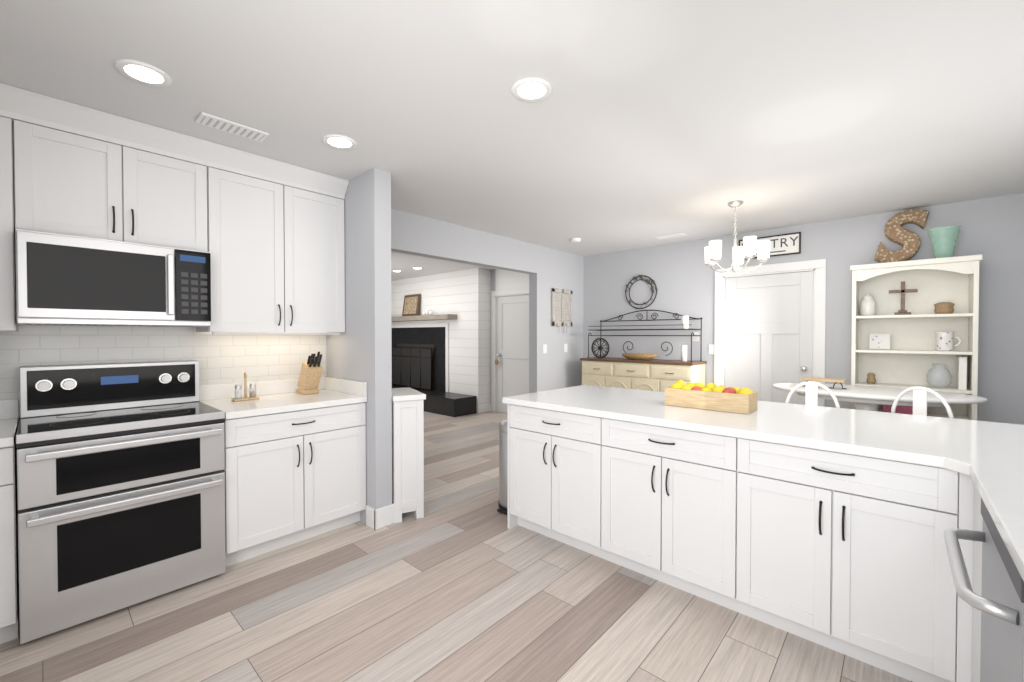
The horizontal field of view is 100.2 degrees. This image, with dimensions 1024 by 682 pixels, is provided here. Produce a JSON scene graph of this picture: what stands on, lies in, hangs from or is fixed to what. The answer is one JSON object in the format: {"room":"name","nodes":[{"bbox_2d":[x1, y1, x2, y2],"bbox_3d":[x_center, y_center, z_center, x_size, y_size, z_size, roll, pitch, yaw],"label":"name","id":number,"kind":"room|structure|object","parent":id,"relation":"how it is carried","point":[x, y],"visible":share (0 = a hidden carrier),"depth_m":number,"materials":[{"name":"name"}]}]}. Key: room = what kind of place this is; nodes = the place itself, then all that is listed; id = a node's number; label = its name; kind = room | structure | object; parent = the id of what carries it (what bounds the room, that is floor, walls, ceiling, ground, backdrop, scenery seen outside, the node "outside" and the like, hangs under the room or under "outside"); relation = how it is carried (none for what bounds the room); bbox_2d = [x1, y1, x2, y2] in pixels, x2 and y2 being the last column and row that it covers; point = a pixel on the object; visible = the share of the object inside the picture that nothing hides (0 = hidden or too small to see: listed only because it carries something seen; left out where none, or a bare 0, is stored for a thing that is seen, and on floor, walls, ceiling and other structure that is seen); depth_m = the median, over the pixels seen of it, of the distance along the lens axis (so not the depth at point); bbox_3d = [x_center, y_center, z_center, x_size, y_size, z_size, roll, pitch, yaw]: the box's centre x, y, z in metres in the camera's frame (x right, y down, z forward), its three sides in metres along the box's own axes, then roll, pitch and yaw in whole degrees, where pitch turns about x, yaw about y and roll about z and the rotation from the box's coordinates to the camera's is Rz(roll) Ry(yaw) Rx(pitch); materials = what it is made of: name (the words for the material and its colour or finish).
{"room":"kitchen","nodes":[
{"label":"kitchen","id":0,"kind":"room"},
{"bbox_2d":[12,121,582,420],"bbox_3d":[-1.236,0.046,3.856,0.130,2.500,6.650,1,1,42],"label":"wall","id":1,"kind":"structure","parent":0,"point":[547,269],"depth_m":5.50,"materials":[{"name":"grey paint"}]},
{"bbox_2d":[0,83,17,330],"bbox_3d":[-2.748,-0.610,1.832,0.324,1.128,0.936,1,1,42],"label":"upper cabinet","id":2,"kind":"object","parent":1,"relation":"attached to","point":[8,311],"depth_m":2.00,"materials":[{"name":"white paint"}]},
{"bbox_2d":[8,87,191,248],"bbox_3d":[-2.218,-0.858,2.414,0.324,0.648,0.764,1,1,42],"label":"upper cabinet","id":3,"kind":"object","parent":1,"relation":"attached to","point":[73,170],"depth_m":2.22,"materials":[{"name":"white paint"}]},
{"bbox_2d":[15,228,210,326],"bbox_3d":[-2.171,-0.307,2.379,0.448,0.445,0.758,1,1,42],"label":"microwave","id":4,"kind":"object","parent":3,"relation":"attached to","point":[67,280],"visible":1,"depth_m":2.20,"materials":[{"name":"silver metal"}]},
{"bbox_2d":[0,324,326,417],"bbox_3d":[-2.350,-0.043,2.526,0.003,0.885,2.526,1,1,42],"label":"tiled wall","id":5,"kind":"structure","parent":1,"relation":"attached to","point":[224,359],"depth_m":2.69,"materials":[{"name":"white tile"}]},
{"bbox_2d":[192,139,347,334],"bbox_3d":[-1.691,-0.626,2.998,0.324,1.128,0.924,1,1,42],"label":"upper cabinet","id":6,"kind":"object","parent":1,"relation":"attached to","point":[267,233],"depth_m":2.84,"materials":[{"name":"white paint"}]},
{"bbox_2d":[543,344,546,352],"bbox_3d":[0.432,0.102,5.590,0.009,0.116,0.074,1,1,42],"label":"light switch","id":7,"kind":"object","parent":1,"relation":"attached to","point":[544,348],"visible":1,"depth_m":5.58,"materials":[{"name":"white plastic"}]},
{"bbox_2d":[551,288,571,332],"bbox_3d":[0.693,-0.404,5.833,0.058,0.595,0.460,1,1,42],"label":"decor","id":8,"kind":"object","parent":1,"relation":"attached to","point":[561,307],"visible":1,"depth_m":5.82,"materials":[{"name":"grey wood"}]},
{"bbox_2d":[326,168,391,522],"bbox_3d":[-1.182,0.054,3.261,0.750,2.500,0.130,1,1,42],"label":"wall","id":9,"kind":"structure","parent":0,"point":[359,348],"depth_m":3.03,"materials":[{"name":"grey paint"}]},
{"bbox_2d":[366,403,490,529],"bbox_3d":[0.626,1.223,4.102,6.280,0.140,3.808,1,1,42],"label":"baseboard","id":10,"kind":"structure","parent":9,"relation":"attached to","point":[378,518],"depth_m":3.01,"materials":[{"name":"white wood"}]},
{"bbox_2d":[391,268,490,416],"bbox_3d":[-2.527,-0.025,8.974,5.080,2.500,0.800,1,1,42],"label":"wall","id":11,"kind":"structure","parent":0,"point":[453,331],"depth_m":7.70,"materials":[{"name":"white wood"}]},
{"bbox_2d":[402,294,420,315],"bbox_3d":[-2.015,-0.708,8.547,0.520,0.437,0.091,1,1,42],"label":"picture frame","id":12,"kind":"object","parent":11,"relation":"on","point":[411,305],"visible":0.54,"depth_m":8.52,"materials":[{"name":"brown wood"}]},
{"bbox_2d":[392,346,431,390],"bbox_3d":[-2.034,0.524,8.514,1.352,0.810,0.150,1,1,42],"label":"fire screen","id":13,"kind":"object","parent":11,"relation":"on","point":[411,366],"visible":0.9,"depth_m":8.48,"materials":[{"name":"grey metal"}]},
{"bbox_2d":[423,310,431,314],"bbox_3d":[-1.601,-0.540,8.113,0.260,0.110,0.060,1,1,42],"label":"candles","id":14,"kind":"object","parent":11,"relation":"on","point":[427,312],"visible":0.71,"depth_m":8.09,"materials":[{"name":"white wax"}]},
{"bbox_2d":[0,411,911,681],"bbox_3d":[-2.087,1.307,4.848,11.560,0.050,7.210,1,1,42],"label":"floor","id":15,"kind":"structure","parent":0,"point":[460,581],"depth_m":2.02,"materials":[{"name":"brown wood"}]},
{"bbox_2d":[0,399,18,643],"bbox_3d":[-2.647,0.819,1.717,0.660,1.015,0.871,1,1,42],"label":"base cabinet","id":16,"kind":"object","parent":15,"relation":"on","point":[9,566],"visible":0.98,"depth_m":1.83,"materials":[{"name":"white paint"}]},
{"bbox_2d":[16,360,225,643],"bbox_3d":[-2.073,0.725,2.304,0.717,1.185,0.760,1,1,42],"label":"range","id":17,"kind":"object","parent":15,"relation":"on","point":[120,486],"visible":1,"depth_m":2.12,"materials":[{"name":"grey metal"}]},
{"bbox_2d":[200,377,366,565],"bbox_3d":[-1.546,0.802,2.930,0.660,1.015,0.860,1,1,42],"label":"base cabinet","id":18,"kind":"object","parent":15,"relation":"on","point":[294,470],"visible":0.96,"depth_m":2.72,"materials":[{"name":"white paint"}]},
{"bbox_2d":[231,372,259,401],"bbox_3d":[-1.782,0.301,2.862,0.070,0.186,0.150,1,1,42],"label":"salt","id":19,"kind":"object","parent":18,"relation":"on","point":[252,395],"visible":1,"depth_m":2.86,"materials":[{"name":"brown wood"}]},
{"bbox_2d":[296,352,322,394],"bbox_3d":[-1.496,0.233,3.169,0.252,0.313,0.110,1,1,42],"label":"knife block","id":20,"kind":"object","parent":18,"relation":"on","point":[310,374],"visible":1,"depth_m":3.13,"materials":[{"name":"brown wood"}]},
{"bbox_2d":[392,387,425,522],"bbox_3d":[-0.847,0.846,3.307,0.238,0.915,0.475,0,1,-28],"label":"base cabinet","id":21,"kind":"object","parent":15,"relation":"on","point":[407,449],"visible":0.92,"depth_m":3.11,"materials":[{"name":"white paint"}]},
{"bbox_2d":[497,418,507,514],"bbox_3d":[0.037,0.956,3.359,0.312,0.690,0.346,1,1,42],"label":"trash can","id":22,"kind":"object","parent":15,"relation":"on","point":[503,499],"visible":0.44,"depth_m":3.28,"materials":[{"name":"silver metal"}]},
{"bbox_2d":[507,404,610,561],"bbox_3d":[0.479,0.871,2.952,0.800,0.876,0.640,1,1,42],"label":"base cabinet","id":23,"kind":"object","parent":15,"relation":"on","point":[559,463],"depth_m":2.69,"materials":[{"name":"white paint"}]},
{"bbox_2d":[580,357,706,391],"bbox_3d":[1.608,0.754,5.416,1.480,1.040,0.496,1,1,42],"label":"buffet","id":24,"kind":"object","parent":15,"relation":"on","point":[659,375],"visible":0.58,"depth_m":5.19,"materials":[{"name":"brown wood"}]},
{"bbox_2d":[622,353,657,359],"bbox_3d":[1.593,0.193,5.362,0.473,0.079,0.193,1,1,42],"label":"decor","id":25,"kind":"object","parent":24,"relation":"on","point":[638,356],"visible":1,"depth_m":5.28,"materials":[{"name":"brown wood"}]},
{"bbox_2d":[588,310,701,361],"bbox_3d":[1.646,-0.086,5.447,1.386,0.637,0.347,1,1,42],"label":"rack","id":26,"kind":"object","parent":24,"relation":"on","point":[600,347],"visible":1,"depth_m":5.60,"materials":[{"name":"grey metal"}]},
{"bbox_2d":[681,316,688,328],"bbox_3d":[2.053,-0.222,5.075,0.080,0.152,0.080,1,1,42],"label":"candle","id":27,"kind":"object","parent":26,"relation":"on","point":[685,319],"visible":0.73,"depth_m":5.04,"materials":[{"name":"white wax"}]},
{"bbox_2d":[681,345,686,361],"bbox_3d":[2.001,0.143,4.978,0.066,0.189,0.066,1,1,42],"label":"candle","id":28,"kind":"object","parent":24,"relation":"on","point":[683,353],"visible":1,"depth_m":4.95,"materials":[{"name":"white wax"}]},
{"bbox_2d":[611,419,754,616],"bbox_3d":[0.991,0.878,2.475,0.840,0.876,0.620,1,1,42],"label":"base cabinet","id":29,"kind":"object","parent":15,"relation":"on","point":[683,501],"depth_m":2.17,"materials":[{"name":"white paint"}]},
{"bbox_2d":[503,385,974,466],"bbox_3d":[1.105,0.418,2.615,2.220,0.039,1.050,1,1,42],"label":"countertop","id":30,"kind":"structure","parent":29,"relation":"on","point":[915,439],"depth_m":2.15,"materials":[{"name":"white stone"}]},
{"bbox_2d":[665,380,757,413],"bbox_3d":[1.188,0.324,2.572,0.472,0.148,0.200,1,1,42],"label":"crate","id":31,"kind":"object","parent":30,"relation":"on","point":[708,396],"visible":1,"depth_m":2.48,"materials":[{"name":"brown wood"}]},
{"bbox_2d":[785,381,839,407],"bbox_3d":[2.206,0.791,3.114,0.472,1.031,0.472,1,1,42],"label":"chair","id":32,"kind":"object","parent":15,"relation":"on","point":[811,392],"visible":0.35,"depth_m":2.95,"materials":[{"name":"white wood"}]},
{"bbox_2d":[751,440,973,681],"bbox_3d":[1.522,0.885,1.993,0.833,0.876,0.620,1,1,42],"label":"base cabinet","id":33,"kind":"object","parent":15,"relation":"on","point":[845,554],"depth_m":1.70,"materials":[{"name":"white paint"}]},
{"bbox_2d":[772,383,987,410],"bbox_3d":[2.908,0.851,3.517,1.340,0.900,0.780,1,1,42],"label":"dining table","id":34,"kind":"object","parent":15,"relation":"on","point":[867,398],"visible":0.44,"depth_m":3.31,"materials":[{"name":"white wood"}]},
{"bbox_2d":[801,377,846,388],"bbox_3d":[2.647,0.359,3.639,0.310,0.078,0.180,1,1,42],"label":"tray","id":35,"kind":"object","parent":34,"relation":"on","point":[835,380],"visible":0.85,"depth_m":3.58,"materials":[{"name":"brown wood"}]},
{"bbox_2d":[850,254,982,420],"bbox_3d":[3.516,0.305,3.786,0.820,1.985,0.366,1,1,42],"label":"bookcase","id":36,"kind":"object","parent":15,"relation":"on","point":[910,357],"visible":0.58,"depth_m":3.83,"materials":[{"name":"beige paint"}]},
{"bbox_2d":[860,293,875,315],"bbox_3d":[3.308,-0.342,3.979,0.114,0.220,0.114,1,1,42],"label":"ceramic jar","id":37,"kind":"object","parent":36,"relation":"in","point":[867,305],"visible":0.98,"depth_m":3.94,"materials":[{"name":"white ceramic"}]},
{"bbox_2d":[866,373,875,383],"bbox_3d":[3.330,0.343,3.968,0.070,0.100,0.068,1,1,42],"label":"figurine","id":38,"kind":"object","parent":36,"relation":"in","point":[870,379],"visible":1,"depth_m":3.95,"materials":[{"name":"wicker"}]},
{"bbox_2d":[869,333,890,349],"bbox_3d":[3.422,0.004,3.983,0.150,0.149,0.046,1,1,42],"label":"decor","id":39,"kind":"object","parent":36,"relation":"in","point":[880,341],"visible":1,"depth_m":3.97,"materials":[{"name":"white ceramic"}]},
{"bbox_2d":[874,209,928,262],"bbox_3d":[3.538,-0.942,3.892,0.364,0.476,0.100,1,-5,42],"label":"letter","id":40,"kind":"object","parent":36,"relation":"on","point":[909,241],"visible":0.92,"depth_m":3.85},
{"bbox_2d":[889,281,917,314],"bbox_3d":[3.486,-0.380,3.817,0.190,0.300,0.070,1,1,42],"label":"decor","id":41,"kind":"object","parent":36,"relation":"in","point":[903,291],"visible":0.9,"depth_m":3.81,"materials":[{"name":"brown wood"}]},
{"bbox_2d":[883,404,927,415],"bbox_3d":[3.497,0.585,3.813,0.290,0.100,0.236,1,1,42],"label":"box","id":42,"kind":"object","parent":36,"relation":"in","point":[903,409],"visible":0.35,"depth_m":3.74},
{"bbox_2d":[926,364,951,387],"bbox_3d":[3.660,0.297,3.669,0.160,0.200,0.160,1,1,42],"label":"vase","id":43,"kind":"object","parent":36,"relation":"in","point":[939,381],"visible":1,"depth_m":3.65,"materials":[{"name":"white ceramic"}]},
{"bbox_2d":[934,302,954,313],"bbox_3d":[3.679,-0.280,3.644,0.130,0.105,0.130,1,1,42],"label":"basket","id":44,"kind":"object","parent":36,"relation":"in","point":[944,308],"depth_m":3.60,"materials":[{"name":"brown wicker"}]},
{"bbox_2d":[928,225,961,257],"bbox_3d":[3.688,-0.825,3.655,0.210,0.275,0.210,1,1,42],"label":"vase","id":45,"kind":"object","parent":36,"relation":"on","point":[944,237],"visible":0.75,"depth_m":3.62,"materials":[{"name":"green ceramic"}]},
{"bbox_2d":[935,332,960,350],"bbox_3d":[3.691,0.003,3.623,0.157,0.160,0.116,1,1,42],"label":"mug","id":46,"kind":"object","parent":36,"relation":"in","point":[944,341],"visible":1,"depth_m":3.60,"materials":[{"name":"ceramic"}]},
{"bbox_2d":[956,356,966,389],"bbox_3d":[3.765,0.264,3.587,0.045,0.270,0.246,1,1,42],"label":"binder","id":47,"kind":"object","parent":36,"relation":"in","point":[961,372],"visible":0.98,"depth_m":3.50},
{"bbox_2d":[891,386,953,417],"bbox_3d":[2.734,0.796,2.743,0.472,1.031,0.472,0,1,-20],"label":"chair","id":48,"kind":"object","parent":15,"relation":"on","point":[919,400],"visible":0.15,"depth_m":2.66,"materials":[{"name":"white wood"}]},
{"bbox_2d":[971,483,982,681],"bbox_3d":[1.761,0.896,1.202,0.619,0.876,0.229,1,1,42],"label":"base cabinet","id":49,"kind":"object","parent":15,"relation":"on","point":[977,590],"depth_m":1.32,"materials":[{"name":"white paint"}]},
{"bbox_2d":[935,418,1023,580],"bbox_3d":[1.099,0.448,0.494,0.743,0.039,4.200,1,1,42],"label":"countertop","id":50,"kind":"structure","parent":49,"relation":"on","point":[987,457],"depth_m":1.41,"materials":[{"name":"white stone"}]},
{"bbox_2d":[944,497,1023,681],"bbox_3d":[1.438,0.901,0.930,0.692,0.872,0.598,1,1,42],"label":"dishwasher","id":51,"kind":"object","parent":15,"relation":"on","point":[998,603],"visible":0.92,"depth_m":1.07,"materials":[{"name":"grey metal"}]},
{"bbox_2d":[0,0,1023,280],"bbox_3d":[-2.087,-1.257,4.812,11.560,0.080,7.210,1,1,42],"label":"ceiling","id":52,"kind":"structure","parent":0,"point":[646,122],"depth_m":2.07,"materials":[{"name":"white paint"}]},
{"bbox_2d":[115,60,171,87],"bbox_3d":[-1.615,-1.171,1.880,0.192,0.010,0.192,1,1,42],"label":"recessed light","id":53,"kind":"object","parent":52,"relation":"in","point":[143,73],"visible":1,"depth_m":1.88,"materials":[{"name":"white plastic"}]},
{"bbox_2d":[195,112,268,141],"bbox_3d":[-1.539,-1.175,2.365,0.140,0.014,0.320,1,1,42],"label":"ceiling vent","id":54,"kind":"object","parent":52,"relation":"in","point":[215,122],"visible":1,"depth_m":2.34,"materials":[{"name":"white metal"}]},
{"bbox_2d":[322,134,356,149],"bbox_3d":[-1.024,-1.180,2.546,0.192,0.010,0.192,1,1,42],"label":"recessed light","id":55,"kind":"object","parent":52,"relation":"in","point":[339,142],"visible":1,"depth_m":2.54,"materials":[{"name":"white plastic"}]},
{"bbox_2d":[511,78,551,101],"bbox_3d":[0.092,-1.173,2.006,0.192,0.010,0.192,1,1,42],"label":"recessed light","id":56,"kind":"object","parent":52,"relation":"in","point":[531,90],"visible":1,"depth_m":2.00,"materials":[{"name":"white plastic"}]},
{"bbox_2d":[570,238,580,242],"bbox_3d":[0.761,-1.204,5.125,0.130,0.034,0.130,1,1,42],"label":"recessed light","id":57,"kind":"object","parent":52,"relation":"attached to","point":[574,240],"visible":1,"depth_m":5.08,"materials":[{"name":"white plastic"}]},
{"bbox_2d":[655,233,686,239],"bbox_3d":[1.841,-1.214,4.962,0.320,0.010,0.150,1,1,42],"label":"ceiling vent","id":58,"kind":"object","parent":52,"relation":"in","point":[671,236],"visible":1,"depth_m":4.95,"materials":[{"name":"white metal"}]},
{"bbox_2d":[704,201,769,272],"bbox_3d":[1.942,-0.892,3.737,0.515,0.619,0.512,1,1,42],"label":"chandelier","id":59,"kind":"object","parent":52,"relation":"hanging from","point":[747,250],"visible":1,"depth_m":3.64,"materials":[{"name":"silver metal"}]},
{"bbox_2d":[491,193,1023,424],"bbox_3d":[0.137,0.000,7.186,11.430,2.500,0.130,1,1,42],"label":"wall","id":60,"kind":"structure","parent":0,"point":[682,274],"depth_m":4.29,"materials":[{"name":"grey paint"}]},
{"bbox_2d":[491,288,528,412],"bbox_3d":[0.107,0.190,7.178,1.180,2.120,0.186,1,1,42],"label":"door","id":61,"kind":"structure","parent":60,"relation":"in","point":[512,340],"depth_m":7.30,"materials":[{"name":"white wood"}]},
{"bbox_2d":[625,275,657,308],"bbox_3d":[1.697,-0.648,5.638,0.459,0.454,0.026,1,1,42],"label":"decor","id":62,"kind":"object","parent":60,"relation":"attached to","point":[648,282],"visible":0.96,"depth_m":5.62,"materials":[{"name":"grey metal"}]},
{"bbox_2d":[692,332,698,340],"bbox_3d":[2.227,-0.052,5.195,0.074,0.116,0.009,1,1,42],"label":"electrical outlet","id":63,"kind":"object","parent":60,"relation":"attached to","point":[695,338],"visible":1,"depth_m":5.19,"materials":[{"name":"white plastic"}]},
{"bbox_2d":[709,344,713,353],"bbox_3d":[2.367,0.099,5.069,0.074,0.116,0.009,1,1,42],"label":"light switch","id":64,"kind":"object","parent":60,"relation":"attached to","point":[711,348],"visible":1,"depth_m":5.07,"materials":[{"name":"white plastic"}]},
{"bbox_2d":[714,259,825,406],"bbox_3d":[2.811,0.224,4.726,1.060,2.120,0.186,1,1,42],"label":"pantry door","id":65,"kind":"structure","parent":60,"relation":"in","point":[770,326],"depth_m":4.68,"materials":[{"name":"white wood"}]},
{"bbox_2d":[739,232,800,259],"bbox_3d":[2.792,-1.028,4.658,0.588,0.223,0.022,1,1,42],"label":"sign","id":66,"kind":"object","parent":60,"relation":"attached to","point":[786,244],"visible":0.62,"depth_m":4.56,"materials":[{"name":"white wood"}]}
]}

